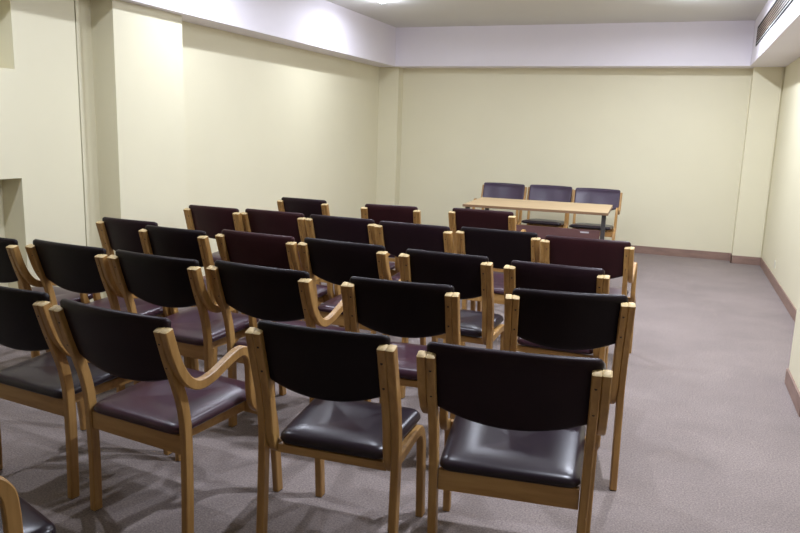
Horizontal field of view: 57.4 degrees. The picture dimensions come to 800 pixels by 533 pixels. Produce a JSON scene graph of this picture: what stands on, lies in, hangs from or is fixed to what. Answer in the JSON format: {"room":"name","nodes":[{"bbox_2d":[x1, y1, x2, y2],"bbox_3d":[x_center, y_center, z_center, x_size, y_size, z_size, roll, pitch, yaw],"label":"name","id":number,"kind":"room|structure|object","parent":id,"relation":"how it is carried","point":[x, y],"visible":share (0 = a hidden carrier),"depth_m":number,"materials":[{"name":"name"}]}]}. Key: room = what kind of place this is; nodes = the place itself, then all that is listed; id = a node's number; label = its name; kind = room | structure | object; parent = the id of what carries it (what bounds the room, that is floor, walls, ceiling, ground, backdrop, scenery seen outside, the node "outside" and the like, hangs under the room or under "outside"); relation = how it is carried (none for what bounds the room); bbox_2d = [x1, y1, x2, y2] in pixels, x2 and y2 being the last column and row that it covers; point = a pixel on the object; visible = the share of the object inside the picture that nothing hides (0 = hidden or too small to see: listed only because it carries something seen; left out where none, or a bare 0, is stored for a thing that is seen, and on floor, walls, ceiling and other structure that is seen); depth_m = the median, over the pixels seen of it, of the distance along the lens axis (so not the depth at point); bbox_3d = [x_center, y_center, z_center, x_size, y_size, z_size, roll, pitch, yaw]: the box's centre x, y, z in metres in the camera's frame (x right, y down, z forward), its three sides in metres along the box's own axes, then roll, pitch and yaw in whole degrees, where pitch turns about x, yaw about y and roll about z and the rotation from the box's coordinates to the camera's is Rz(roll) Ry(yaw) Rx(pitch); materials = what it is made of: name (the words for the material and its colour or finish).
{"room":"conference room","nodes":[
{"label":"conference room","id":0,"kind":"room"},
{"bbox_2d":[0,0,378,300],"bbox_3d":[-2.447,-0.886,4.692,0.235,2.749,11.990,6,11,20],"label":"wall","id":1,"kind":"structure","parent":0,"point":[265,122],"depth_m":6.43,"materials":[{"name":"beige paint"}]},
{"bbox_2d":[74,0,92,301],"bbox_3d":[-2.211,-0.704,5.090,0.037,2.259,0.028,6,11,20],"label":"trim","id":2,"kind":"structure","parent":1,"relation":"attached to","point":[76,4],"depth_m":5.03,"materials":[{"name":"beige paint"}]},
{"bbox_2d":[0,243,799,532],"bbox_3d":[-0.171,0.746,4.102,5.400,0.100,12.190,6,11,20],"label":"floor","id":3,"kind":"structure","parent":0,"point":[710,443],"depth_m":3.26,"materials":[{"name":"carpet"}]},
{"bbox_2d":[0,476,56,532],"bbox_3d":[-1.177,0.674,1.781,0.553,0.839,0.616,11,14,40],"label":"armchair","id":4,"kind":"object","parent":3,"relation":"on","point":[17,515],"visible":1,"depth_m":1.68,"materials":[{"name":"brown wood"}]},
{"bbox_2d":[0,237,92,357],"bbox_3d":[-2.083,0.201,4.148,0.553,0.839,0.616,7,12,26],"label":"armchair","id":5,"kind":"object","parent":3,"relation":"on","point":[13,268],"visible":0.41,"depth_m":3.81,"materials":[{"name":"brown wood"}]},
{"bbox_2d":[0,286,172,499],"bbox_3d":[-1.380,0.434,3.024,0.553,0.839,0.616,7,12,26],"label":"armchair","id":6,"kind":"object","parent":3,"relation":"on","point":[49,381],"visible":0.61,"depth_m":2.79,"materials":[{"name":"black leather"}]},
{"bbox_2d":[25,239,191,392],"bbox_3d":[-1.558,0.252,3.964,0.553,0.839,0.616,7,12,25],"label":"armchair","id":7,"kind":"object","parent":3,"relation":"on","point":[74,268],"visible":0.59,"depth_m":3.68,"materials":[{"name":"black leather"}]},
{"bbox_2d":[96,217,157,255],"bbox_3d":[-1.628,0.077,4.875,0.499,0.840,0.532,6,12,24],"label":"chair","id":8,"kind":"object","parent":3,"relation":"on","point":[115,234],"visible":0.23,"depth_m":4.62,"materials":[{"name":"black leather"}]},
{"bbox_2d":[90,0,186,297],"bbox_3d":[-1.948,-0.783,5.556,0.192,2.259,0.751,6,11,20],"label":"pillar","id":9,"kind":"structure","parent":3,"relation":"on","point":[137,50],"depth_m":5.32,"materials":[{"name":"beige paint"}]},
{"bbox_2d":[48,298,282,532],"bbox_3d":[-0.848,0.504,2.737,0.553,0.839,0.616,7,12,27],"label":"armchair","id":10,"kind":"object","parent":3,"relation":"on","point":[172,403],"visible":0.94,"depth_m":2.54,"materials":[{"name":"black leather"}]},
{"bbox_2d":[138,225,217,365],"bbox_3d":[-1.245,0.147,4.569,0.499,0.840,0.532,7,12,24],"label":"chair","id":11,"kind":"object","parent":3,"relation":"on","point":[155,240],"visible":0.34,"depth_m":4.28,"materials":[{"name":"black leather"}]},
{"bbox_2d":[107,249,274,391],"bbox_3d":[-1.045,0.311,3.735,0.553,0.839,0.616,7,12,25],"label":"armchair","id":12,"kind":"object","parent":3,"relation":"on","point":[174,283],"visible":0.71,"depth_m":3.48,"materials":[{"name":"black leather"}]},
{"bbox_2d":[183,205,245,314],"bbox_3d":[-1.321,-0.074,5.730,0.499,0.840,0.532,6,11,22],"label":"chair","id":13,"kind":"object","parent":3,"relation":"on","point":[212,220],"visible":0.3,"depth_m":5.45,"materials":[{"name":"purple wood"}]},
{"bbox_2d":[215,229,344,342],"bbox_3d":[-0.724,0.172,4.523,0.553,0.839,0.616,7,12,25],"label":"armchair","id":14,"kind":"object","parent":3,"relation":"on","point":[259,249],"visible":0.4,"depth_m":4.21,"materials":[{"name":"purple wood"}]},
{"bbox_2d":[206,260,370,426],"bbox_3d":[-0.518,0.362,3.547,0.553,0.839,0.616,7,12,25],"label":"armchair","id":15,"kind":"object","parent":3,"relation":"on","point":[286,296],"visible":0.59,"depth_m":3.26,"materials":[{"name":"black leather"}]},
{"bbox_2d":[241,208,340,320],"bbox_3d":[-0.821,-0.039,5.631,0.553,0.839,0.616,7,12,24],"label":"armchair","id":16,"kind":"object","parent":3,"relation":"on","point":[292,224],"visible":0.31,"depth_m":5.30,"materials":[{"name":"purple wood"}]},
{"bbox_2d":[277,197,329,247],"bbox_3d":[-0.748,-0.208,6.537,0.499,0.840,0.532,7,12,24],"label":"chair","id":17,"kind":"object","parent":3,"relation":"on","point":[308,207],"visible":0.18,"depth_m":6.24,"materials":[{"name":"leather"}]},
{"bbox_2d":[245,320,425,532],"bbox_3d":[-0.186,0.560,2.545,0.499,0.840,0.532,5,11,18],"label":"chair","id":18,"kind":"object","parent":3,"relation":"on","point":[341,370],"visible":1,"depth_m":2.34,"materials":[{"name":"black leather"}]},
{"bbox_2d":[305,214,397,333],"bbox_3d":[-0.312,0.020,5.402,0.553,0.839,0.616,6,12,24],"label":"armchair","id":19,"kind":"object","parent":3,"relation":"on","point":[336,228],"visible":0.27,"depth_m":5.09,"materials":[{"name":"black leather"}]},
{"bbox_2d":[297,237,425,344],"bbox_3d":[-0.208,0.230,4.304,0.553,0.839,0.616,7,12,25],"label":"armchair","id":20,"kind":"object","parent":3,"relation":"on","point":[335,262],"visible":0.47,"depth_m":4.02,"materials":[{"name":"black leather"}]},
{"bbox_2d":[376,67,402,204],"bbox_3d":[-0.149,-1.581,10.100,0.280,2.259,0.175,6,11,20],"label":"pillar","id":21,"kind":"structure","parent":3,"relation":"on","point":[390,78],"depth_m":9.98,"materials":[{"name":"beige paint"}]},
{"bbox_2d":[361,204,420,261],"bbox_3d":[-0.027,-0.128,6.232,0.499,0.840,0.532,5,11,15],"label":"chair","id":22,"kind":"object","parent":3,"relation":"on","point":[376,212],"visible":0.18,"depth_m":5.93,"materials":[{"name":"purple leather"}]},
{"bbox_2d":[341,276,460,419],"bbox_3d":[0.054,0.429,3.280,0.499,0.840,0.532,5,11,16],"label":"chair","id":23,"kind":"object","parent":3,"relation":"on","point":[403,309],"visible":0.42,"depth_m":3.01,"materials":[{"name":"black leather"}]},
{"bbox_2d":[374,221,474,342],"bbox_3d":[0.188,0.082,5.155,0.553,0.839,0.616,6,12,23],"label":"chair","id":24,"kind":"object","parent":3,"relation":"on","point":[396,237],"visible":0.34,"depth_m":4.84,"materials":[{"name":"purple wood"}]},
{"bbox_2d":[398,249,503,398],"bbox_3d":[0.311,0.302,3.998,0.499,0.840,0.532,6,12,23],"label":"chair","id":25,"kind":"object","parent":3,"relation":"on","point":[471,276],"visible":0.55,"depth_m":3.73,"materials":[{"name":"black leather"}]},
{"bbox_2d":[448,208,525,271],"bbox_3d":[0.750,-0.086,6.143,0.553,0.839,0.616,6,12,23],"label":"armchair","id":26,"kind":"object","parent":3,"relation":"on","point":[459,218],"visible":0.37,"depth_m":5.82,"materials":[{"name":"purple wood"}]},
{"bbox_2d":[456,227,540,345],"bbox_3d":[0.723,0.130,4.985,0.553,0.839,0.616,6,12,23],"label":"chair","id":27,"kind":"object","parent":3,"relation":"on","point":[501,247],"visible":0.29,"depth_m":4.69,"materials":[{"name":"black leather"}]},
{"bbox_2d":[472,182,526,224],"bbox_3d":[1.164,-0.563,8.749,0.553,0.839,0.616,6,11,21],"label":"armchair","id":28,"kind":"object","parent":3,"relation":"on","point":[489,189],"visible":0.26,"depth_m":8.92,"materials":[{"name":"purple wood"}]},
{"bbox_2d":[416,341,612,532],"bbox_3d":[0.378,0.601,2.422,0.553,0.839,0.616,4,11,14],"label":"chair","id":29,"kind":"object","parent":3,"relation":"on","point":[517,431],"visible":1,"depth_m":2.18,"materials":[{"name":"black leather"}]},
{"bbox_2d":[462,197,612,239],"bbox_3d":[1.404,-0.265,7.466,1.388,0.740,0.878,5,11,18],"label":"table","id":30,"kind":"object","parent":3,"relation":"on","point":[604,210],"visible":0.41,"depth_m":7.08,"materials":[{"name":"brown wood"}]},
{"bbox_2d":[517,185,573,227],"bbox_3d":[1.704,-0.519,8.603,0.553,0.839,0.616,6,11,21],"label":"armchair","id":31,"kind":"object","parent":3,"relation":"on","point":[555,193],"visible":0.48,"depth_m":8.74,"materials":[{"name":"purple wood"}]},
{"bbox_2d":[504,260,609,369],"bbox_3d":[0.821,0.363,3.757,0.499,0.840,0.532,6,12,22],"label":"chair","id":32,"kind":"object","parent":3,"relation":"on","point":[521,274],"visible":0.29,"depth_m":3.49,"materials":[{"name":"leather"}]},
{"bbox_2d":[503,288,635,490],"bbox_3d":[0.697,0.468,3.178,0.499,0.840,0.532,4,11,9],"label":"chair","id":33,"kind":"object","parent":3,"relation":"on","point":[561,320],"visible":0.56,"depth_m":2.91,"materials":[{"name":"black leather"}]},
{"bbox_2d":[540,235,637,352],"bbox_3d":[1.218,0.195,4.721,0.553,0.839,0.616,6,11,22],"label":"armchair","id":34,"kind":"object","parent":3,"relation":"on","point":[616,258],"visible":0.47,"depth_m":4.40,"materials":[{"name":"brown leather"}]},
{"bbox_2d":[565,188,622,239],"bbox_3d":[2.192,-0.453,8.329,0.553,0.839,0.616,6,11,21],"label":"armchair","id":35,"kind":"object","parent":3,"relation":"on","point":[613,197],"visible":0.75,"depth_m":8.44,"materials":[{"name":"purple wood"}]},
{"bbox_2d":[731,67,784,257],"bbox_3d":[4.159,-1.150,8.515,0.318,2.259,0.175,6,11,20],"label":"pillar","id":36,"kind":"structure","parent":3,"relation":"on","point":[765,81],"depth_m":8.43,"materials":[{"name":"beige paint"}]},
{"bbox_2d":[760,68,783,256],"bbox_3d":[4.257,-1.166,8.365,0.014,2.150,0.013,6,11,20],"label":"cable conduit","id":37,"kind":"object","parent":36,"relation":"attached to","point":[783,68],"visible":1,"depth_m":8.35,"materials":[{"name":"beige paint"}]},
{"bbox_2d":[789,289,799,391],"bbox_3d":[2.409,-0.340,3.915,0.274,2.259,0.570,6,11,20],"label":"pillar","id":38,"kind":"structure","parent":3,"relation":"on","point":[794,366],"depth_m":4.25,"materials":[{"name":"beige paint"}]},
{"bbox_2d":[326,0,767,27],"bbox_3d":[-0.084,-2.063,3.574,5.400,0.120,12.190,6,11,20],"label":"ceiling","id":39,"kind":"structure","parent":0,"point":[396,13],"depth_m":7.90,"materials":[{"name":"white paint"}]},
{"bbox_2d":[120,0,395,66],"bbox_3d":[-2.298,-1.984,4.442,0.480,0.490,11.990,6,11,20],"label":"beam","id":40,"kind":"structure","parent":39,"relation":"attached to","point":[325,27],"depth_m":7.24,"materials":[{"name":"white paint"}]},
{"bbox_2d":[376,0,389,2],"bbox_3d":[-0.183,-2.722,7.488,0.170,0.036,0.170,6,11,20],"label":"recessed light","id":41,"kind":"object","parent":39,"relation":"in","point":[379,1],"visible":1,"depth_m":7.46,"materials":[{"name":"white"}]},
{"bbox_2d":[395,20,754,67],"bbox_3d":[1.990,-2.708,9.003,4.262,0.490,0.310,6,11,20],"label":"beam","id":42,"kind":"structure","parent":39,"relation":"attached to","point":[697,44],"depth_m":8.77,"materials":[{"name":"white paint"}]},
{"bbox_2d":[749,0,799,67],"bbox_3d":[2.080,-1.546,2.830,0.368,0.490,11.990,6,11,20],"label":"beam","id":43,"kind":"structure","parent":39,"relation":"attached to","point":[780,47],"depth_m":6.56,"materials":[{"name":"white paint"}]},
{"bbox_2d":[756,0,792,45],"bbox_3d":[3.112,-2.103,5.919,0.081,0.197,3.780,6,11,20],"label":"air vent","id":44,"kind":"object","parent":43,"relation":"attached to","point":[778,8],"visible":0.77,"depth_m":6.54,"materials":[{"name":"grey metal"}]},
{"bbox_2d":[399,68,752,252],"bbox_3d":[2.079,-1.632,9.409,5.310,2.749,0.150,6,11,20],"label":"wall","id":45,"kind":"structure","parent":0,"point":[671,140],"depth_m":9.20,"materials":[{"name":"beige paint"}]},
{"bbox_2d":[631,245,760,265],"bbox_3d":[2.104,-0.289,9.452,4.618,0.095,0.187,6,11,20],"label":"baseboard","id":46,"kind":"structure","parent":45,"relation":"attached to","point":[747,260],"depth_m":8.96,"materials":[{"name":"brown wood"}]},
{"bbox_2d":[762,57,799,308],"bbox_3d":[2.288,-0.412,2.950,0.150,2.749,11.990,6,11,20],"label":"wall","id":47,"kind":"structure","parent":0,"point":[781,244],"depth_m":7.24,"materials":[{"name":"beige paint"}]},
{"bbox_2d":[760,258,799,416],"bbox_3d":[3.186,0.350,6.230,0.286,0.095,5.185,6,11,20],"label":"baseboard","id":48,"kind":"structure","parent":47,"relation":"attached to","point":[791,309],"depth_m":6.11,"materials":[{"name":"brown wood"}]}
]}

